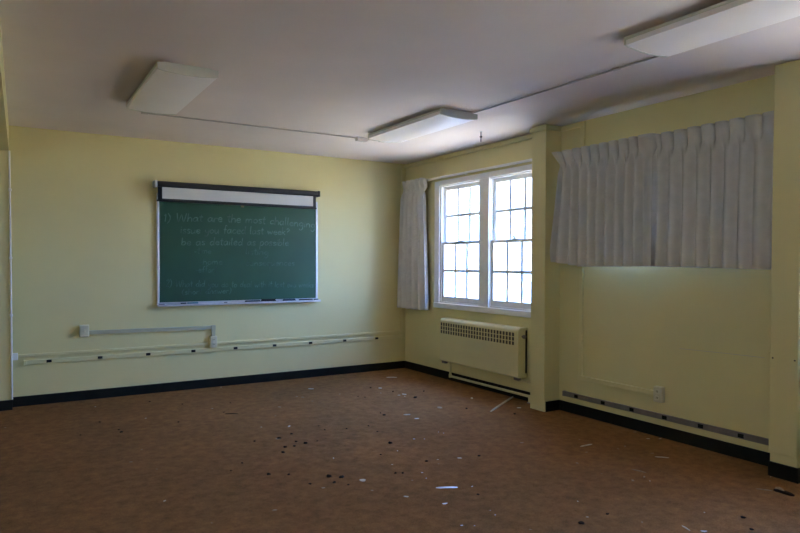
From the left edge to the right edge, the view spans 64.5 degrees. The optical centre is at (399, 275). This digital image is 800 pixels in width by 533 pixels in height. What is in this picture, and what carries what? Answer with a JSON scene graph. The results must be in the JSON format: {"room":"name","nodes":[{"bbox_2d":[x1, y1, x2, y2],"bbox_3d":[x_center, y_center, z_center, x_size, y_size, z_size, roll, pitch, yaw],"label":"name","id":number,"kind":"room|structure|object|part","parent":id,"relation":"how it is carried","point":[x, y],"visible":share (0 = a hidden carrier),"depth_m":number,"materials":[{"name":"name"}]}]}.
{"room":"classroom","nodes":[
{"label":"classroom","id":0,"kind":"room"},
{"bbox_2d":[0,150,10,400],"bbox_3d":[-3.942,-0.085,6.022,0.394,2.750,0.130,-1,1,-32],"label":"wall","id":1,"kind":"structure","parent":0,"point":[5,342],"depth_m":6.05,"materials":[{"name":"yellow paint"}]},
{"bbox_2d":[8,151,12,399],"bbox_3d":[-3.728,-0.003,6.068,0.027,2.385,0.021,-1,1,-32],"label":"conduit","id":2,"kind":"object","parent":1,"relation":"attached to","point":[9,188],"visible":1,"depth_m":6.07,"materials":[{"name":"beige metal"}]},
{"bbox_2d":[9,125,405,396],"bbox_3d":[-3.998,-0.090,6.216,9.920,2.750,0.260,-1,1,-32],"label":"wall","id":3,"kind":"structure","parent":0,"point":[84,237],"depth_m":6.86,"materials":[{"name":"yellow paint"}]},
{"bbox_2d":[79,325,88,336],"bbox_3d":[-3.244,0.565,6.509,0.090,0.123,0.058,-1,1,-32],"label":"switch box","id":4,"kind":"object","parent":3,"relation":"attached to","point":[83,329],"visible":1,"depth_m":6.49,"materials":[{"name":"beige plastic"}]},
{"bbox_2d":[89,325,215,335],"bbox_3d":[-2.659,0.624,6.884,1.301,0.132,0.034,-1,1,-32],"label":"conduit","id":5,"kind":"object","parent":3,"relation":"attached to","point":[212,327],"depth_m":6.87,"materials":[{"name":"beige metal"}]},
{"bbox_2d":[0,361,404,410],"bbox_3d":[-2.002,1.220,7.239,4.950,0.098,0.142,-1,1,-32],"label":"baseboard","id":6,"kind":"structure","parent":3,"relation":"attached to","point":[19,401],"depth_m":7.07,"materials":[{"name":"black plastic"}]},
{"bbox_2d":[13,168,402,359],"bbox_3d":[-1.875,-0.314,7.346,4.495,2.238,0.030,-1,1,-32],"label":"wall raceway","id":7,"kind":"structure","parent":3,"relation":"attached to","point":[15,355],"depth_m":7.15,"materials":[{"name":"yellow paint"}]},
{"bbox_2d":[23,335,402,364],"bbox_3d":[-1.840,0.836,7.399,4.400,0.048,0.023,-1,1,-32],"label":"strip","id":8,"kind":"object","parent":3,"relation":"attached to","point":[142,354],"visible":1,"depth_m":7.12,"materials":[{"name":"yellow paint"}]},
{"bbox_2d":[209,336,216,347],"bbox_3d":[-2.124,0.747,7.206,0.080,0.128,0.052,-1,1,-32],"label":"outlet box","id":9,"kind":"object","parent":3,"relation":"attached to","point":[212,339],"visible":1,"depth_m":7.18,"materials":[{"name":"beige plastic"}]},
{"bbox_3d":[-2.113,0.748,7.189,0.072,0.120,0.005,-1,1,-32],"label":"plate","id":10,"kind":"part","parent":9,"relation":"part of","materials":[{"name":"beige plastic"}]},
{"bbox_2d":[153,180,319,208],"bbox_3d":[-1.826,-0.911,7.306,1.922,0.242,0.125,-1,1,-32],"label":"projection screen","id":11,"kind":"object","parent":3,"relation":"attached to","point":[181,192],"visible":1,"depth_m":7.23,"materials":[{"name":"black metal"}]},
{"bbox_2d":[156,193,320,306],"bbox_3d":[-1.813,-0.292,7.348,1.911,1.232,0.092,-1,1,-32],"label":"chalkboard","id":12,"kind":"object","parent":3,"relation":"attached to","point":[208,254],"visible":1,"depth_m":7.32,"materials":[{"name":"metal"}]},
{"bbox_2d":[157,299,320,306],"bbox_3d":[-1.809,0.310,7.353,1.911,0.028,0.070,-1,1,-32],"label":"chalk tray","id":13,"kind":"object","parent":12,"relation":"on","point":[167,303],"depth_m":7.20,"materials":[{"name":"metal"}]},
{"bbox_2d":[245,300,260,301],"bbox_3d":[-1.722,0.295,7.407,0.180,0.024,0.044,-1,1,-32],"label":"eraser","id":14,"kind":"object","parent":12,"relation":"on","point":[245,300],"visible":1,"depth_m":7.39,"materials":[{"name":"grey fabric"}]},
{"bbox_2d":[261,299,275,301],"bbox_3d":[-1.559,0.289,7.508,0.173,0.032,0.044,-1,1,-32],"label":"eraser","id":15,"kind":"object","parent":12,"relation":"on","point":[261,299],"visible":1,"depth_m":7.49,"materials":[{"name":"brown fabric"}]},
{"bbox_2d":[0,368,799,532],"bbox_3d":[-1.420,1.446,2.049,9.920,0.120,10.120,-1,1,-32],"label":"floor","id":16,"kind":"structure","parent":0,"point":[54,478],"depth_m":4.37,"materials":[{"name":"brown tile"}]},
{"bbox_2d":[490,396,512,411],"bbox_3d":[1.043,1.289,6.423,0.024,0.012,0.788,1,1,27],"label":"wood lath","id":17,"kind":"object","parent":16,"relation":"on","point":[508,399],"visible":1,"depth_m":6.38,"materials":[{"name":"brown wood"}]},
{"bbox_2d":[773,489,794,496],"bbox_3d":[2.392,1.347,3.947,0.033,0.015,0.120,-1,1,-32],"label":"fragment","id":18,"kind":"object","parent":16,"relation":"on","point":[775,490],"visible":1,"depth_m":3.94,"materials":[{"name":"black"}]},
{"bbox_2d":[0,0,799,163],"bbox_3d":[-1.411,-1.423,1.986,9.920,0.120,10.120,-1,1,-32],"label":"ceiling","id":19,"kind":"structure","parent":0,"point":[351,68],"depth_m":4.22,"materials":[{"name":"paint"}]},
{"bbox_2d":[0,25,8,150],"bbox_3d":[-1.455,-1.231,1.963,0.398,0.265,9.600,-1,1,-32],"label":"ceiling beam","id":20,"kind":"structure","parent":19,"relation":"attached to","point":[4,125],"depth_m":4.66,"materials":[{"name":"yellow paint"}]},
{"bbox_2d":[127,61,217,114],"bbox_3d":[-1.747,-1.389,4.775,0.397,0.076,1.280,-1,1,-32],"label":"ceiling light","id":21,"kind":"object","parent":19,"relation":"attached to","point":[168,87],"visible":1,"depth_m":4.56,"materials":[{"name":"plastic"}]},
{"bbox_3d":[-1.747,-1.405,4.774,0.396,0.018,1.256,-1,1,-32],"label":"rail","id":22,"kind":"part","parent":21,"relation":"part of","materials":[{"name":"metal"}]},
{"bbox_3d":[-2.079,-1.395,5.315,0.397,0.064,0.011,-1,1,-32],"label":"plate","id":23,"kind":"part","parent":21,"relation":"part of","materials":[{"name":"ceramic"}]},
{"bbox_3d":[-1.414,-1.370,4.235,0.397,0.064,0.011,-1,1,-32],"label":"plate","id":24,"kind":"part","parent":21,"relation":"part of","materials":[{"name":"ceramic"}]},
{"bbox_2d":[141,112,383,142],"bbox_3d":[-1.219,-1.438,6.214,2.473,0.038,0.060,-1,1,-32],"label":"conduit","id":25,"kind":"object","parent":19,"relation":"attached to","point":[359,139],"visible":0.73,"depth_m":6.17,"materials":[{"name":"white metal"}]},
{"bbox_2d":[368,108,476,142],"bbox_3d":[0.178,-1.410,6.017,0.397,0.076,1.280,-1,1,-32],"label":"ceiling light","id":26,"kind":"object","parent":19,"relation":"attached to","point":[442,118],"visible":1,"depth_m":5.83,"materials":[{"name":"plastic"}]},
{"bbox_3d":[0.178,-1.427,6.017,0.396,0.018,1.256,-1,1,-32],"label":"rail","id":27,"kind":"part","parent":26,"relation":"part of","materials":[{"name":"metal"}]},
{"bbox_3d":[0.510,-1.391,5.477,0.397,0.064,0.011,-1,1,-32],"label":"plate","id":28,"kind":"part","parent":26,"relation":"part of","materials":[{"name":"ceramic"}]},
{"bbox_2d":[472,56,656,113],"bbox_3d":[1.172,-1.408,4.732,0.030,0.016,1.970,-1,2,-33],"label":"conduit","id":29,"kind":"object","parent":19,"relation":"attached to","point":[653,57],"visible":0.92,"depth_m":4.58,"materials":[{"name":"white metal"}]},
{"bbox_2d":[624,0,799,56],"bbox_3d":[1.802,-1.343,3.225,0.397,0.076,1.280,-1,1,-32],"label":"ceiling light","id":30,"kind":"object","parent":19,"relation":"attached to","point":[726,19],"visible":1,"depth_m":3.35,"materials":[{"name":"plastic"}]},
{"bbox_3d":[1.469,-1.350,3.765,0.397,0.064,0.011,-1,1,-32],"label":"plate","id":31,"kind":"part","parent":30,"relation":"part of","materials":[{"name":"ceramic"}]},
{"bbox_3d":[1.802,-1.360,3.224,0.396,0.018,1.256,-1,1,-32],"label":"rail","id":32,"kind":"part","parent":30,"relation":"part of","materials":[{"name":"metal"}]},
{"bbox_2d":[530,124,560,411],"bbox_3d":[1.421,-0.072,6.180,0.205,2.750,0.190,-1,1,-32],"label":"pillar","id":33,"kind":"structure","parent":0,"point":[545,274],"depth_m":6.11,"materials":[{"name":"yellow paint"}]},
{"bbox_2d":[405,74,774,452],"bbox_3d":[2.698,-0.032,4.548,0.260,2.750,9.600,-1,1,-32],"label":"wall","id":34,"kind":"structure","parent":0,"point":[637,320],"depth_m":5.24,"materials":[{"name":"yellow paint"}]},
{"bbox_2d":[405,361,529,400],"bbox_3d":[0.757,1.223,7.467,0.012,0.098,2.645,-1,1,-32],"label":"baseboard","id":35,"kind":"structure","parent":34,"relation":"attached to","point":[409,365],"depth_m":7.45,"materials":[{"name":"black plastic"}]},
{"bbox_2d":[427,158,531,180],"bbox_3d":[0.760,-1.200,7.389,0.044,0.030,2.603,-1,1,-32],"label":"curtain rod","id":36,"kind":"object","parent":34,"relation":"attached to","point":[526,160],"visible":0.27,"depth_m":7.10,"materials":[{"name":"white paint"}]},
{"bbox_2d":[397,178,428,309],"bbox_3d":[0.175,-0.409,8.181,0.129,1.670,0.622,-1,2,-33],"label":"curtain","id":37,"kind":"object","parent":36,"relation":"hanging from","point":[412,290],"visible":1,"depth_m":8.14,"materials":[{"name":"fabric"}]},
{"bbox_2d":[433,164,531,317],"bbox_3d":[1.063,-0.374,7.198,0.324,1.569,1.929,-1,1,-32],"label":"window","id":38,"kind":"structure","parent":34,"relation":"in","point":[494,271],"depth_m":7.15,"materials":[{"name":"white paint"}]},
{"bbox_3d":[0.738,-0.045,7.548,0.036,0.734,0.778,-1,1,-32],"label":"sash","id":39,"kind":"part","parent":38,"relation":"part of","materials":[{"name":"white paint"}]},
{"bbox_3d":[0.774,-0.735,7.554,0.036,0.716,0.778,-1,1,-32],"label":"sash","id":40,"kind":"part","parent":38,"relation":"part of","materials":[{"name":"white paint"}]},
{"bbox_3d":[1.060,0.371,7.214,0.324,0.080,1.929,-1,1,-32],"label":"sill","id":41,"kind":"part","parent":38,"relation":"part of","materials":[{"name":"white paint"}]},
{"bbox_3d":[1.230,-0.025,6.748,0.036,0.734,0.778,-1,1,-32],"label":"sash","id":42,"kind":"part","parent":38,"relation":"part of","materials":[{"name":"white paint"}]},
{"bbox_3d":[1.266,-0.716,6.754,0.036,0.716,0.778,-1,1,-32],"label":"sash","id":43,"kind":"part","parent":38,"relation":"part of","materials":[{"name":"white paint"}]},
{"bbox_2d":[440,318,529,403],"bbox_3d":[0.965,0.904,7.000,0.132,0.758,1.645,-1,1,-32],"label":"radiator","id":44,"kind":"object","parent":34,"relation":"attached to","point":[491,347],"visible":0.94,"depth_m":6.93,"materials":[{"name":"beige metal"}]},
{"bbox_2d":[440,322,514,345],"bbox_3d":[0.834,0.637,7.088,0.005,0.144,1.338,-1,1,-32],"label":"grille","id":45,"kind":"object","parent":44,"relation":"attached to","point":[465,331],"depth_m":7.02,"materials":[{"name":"beige metal"}]},
{"bbox_3d":[1.261,0.793,6.524,0.125,0.513,0.007,-1,1,-32],"label":"panel","id":46,"kind":"part","parent":44,"relation":"part of","materials":[{"name":"beige metal"}]},
{"bbox_2d":[404,123,580,167],"bbox_3d":[0.793,-1.436,7.159,0.225,0.040,3.100,-1,1,-32],"label":"trim","id":47,"kind":"structure","parent":34,"relation":"attached to","point":[578,125],"depth_m":6.83,"materials":[{"name":"yellow paint"}]},
{"bbox_2d":[578,122,652,394],"bbox_3d":[1.900,-0.218,5.564,0.032,2.399,0.836,-1,1,-32],"label":"wall raceway","id":48,"kind":"structure","parent":34,"relation":"attached to","point":[581,376],"depth_m":5.89,"materials":[{"name":"yellow paint"}]},
{"bbox_2d":[545,400,769,474],"bbox_3d":[2.021,1.277,5.231,0.201,0.098,2.110,-1,1,-32],"label":"baseboard","id":49,"kind":"structure","parent":34,"relation":"attached to","point":[722,447],"depth_m":5.15,"materials":[{"name":"black plastic"}]},
{"bbox_2d":[653,386,664,402],"bbox_3d":[2.125,0.972,5.200,0.052,0.128,0.080,-1,1,-32],"label":"outlet box","id":50,"kind":"object","parent":34,"relation":"attached to","point":[658,391],"visible":1,"depth_m":5.17,"materials":[{"name":"beige plastic"}]},
{"bbox_3d":[2.107,0.972,5.189,0.005,0.120,0.072,-1,1,-32],"label":"plate","id":51,"kind":"part","parent":50,"relation":"part of","materials":[{"name":"beige plastic"}]},
{"bbox_2d":[562,390,768,445],"bbox_3d":[2.111,1.151,5.248,0.029,0.050,2.040,-1,1,-32],"label":"strip","id":52,"kind":"object","parent":34,"relation":"attached to","point":[711,428],"visible":0.82,"depth_m":5.09,"materials":[{"name":"grey metal"}]},
{"bbox_3d":[2.096,-1.121,5.218,0.044,0.030,2.098,-1,1,-32],"label":"curtain rod","id":53,"kind":"object","parent":34,"relation":"attached to","visible":0},
{"bbox_2d":[550,133,656,266],"bbox_3d":[1.758,-0.625,5.607,0.082,1.087,1.146,-1,1,-31],"label":"curtain","id":54,"kind":"object","parent":53,"relation":"hanging from","point":[602,217],"visible":1,"depth_m":5.52,"materials":[{"name":"grey fabric"}]},
{"bbox_2d":[651,111,773,269],"bbox_3d":[2.323,-0.596,4.749,0.089,1.087,1.035,-1,1,-32],"label":"curtain","id":55,"kind":"object","parent":53,"relation":"hanging from","point":[712,184],"visible":0.96,"depth_m":4.71,"materials":[{"name":"grey fabric"}]},
{"bbox_2d":[769,59,799,467],"bbox_3d":[2.623,-0.025,4.226,0.205,2.750,0.180,-1,1,-32],"label":"column","id":56,"kind":"structure","parent":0,"point":[784,390],"depth_m":4.17,"materials":[{"name":"yellow paint"}]},
{"bbox_2d":[769,461,799,483],"bbox_3d":[2.623,1.300,4.250,0.205,0.098,0.191,-1,1,-32],"label":"baseboard","id":57,"kind":"structure","parent":56,"relation":"attached to","point":[781,471],"depth_m":4.19,"materials":[{"name":"black plastic"}]},
{"label":"outside","id":58,"kind":"structure","parent":0,"visible":0},
{"bbox_3d":[12.844,1.560,16.465,90.000,0.100,90.000,-1,1,-32],"label":"ground","id":59,"kind":"structure","parent":58,"visible":0},
{"bbox_2d":[457,178,531,302],"bbox_3d":[2.390,-2.013,20.516,14.100,6.800,6.800,-1,1,-32],"label":"neighbouring building","id":60,"kind":"structure","parent":59,"relation":"on","point":[518,216],"depth_m":17.34,"materials":[{"name":"white"}]},
{"bbox_3d":[1.137,-0.620,16.183,0.920,1.440,0.015,-1,1,-32],"label":"pane","id":61,"kind":"part","parent":60,"relation":"part of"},
{"bbox_3d":[3.266,-0.643,17.492,0.920,1.440,0.015,-1,1,-32],"label":"pane","id":62,"kind":"part","parent":60,"relation":"part of","materials":[{"name":"white glass"}]}
]}

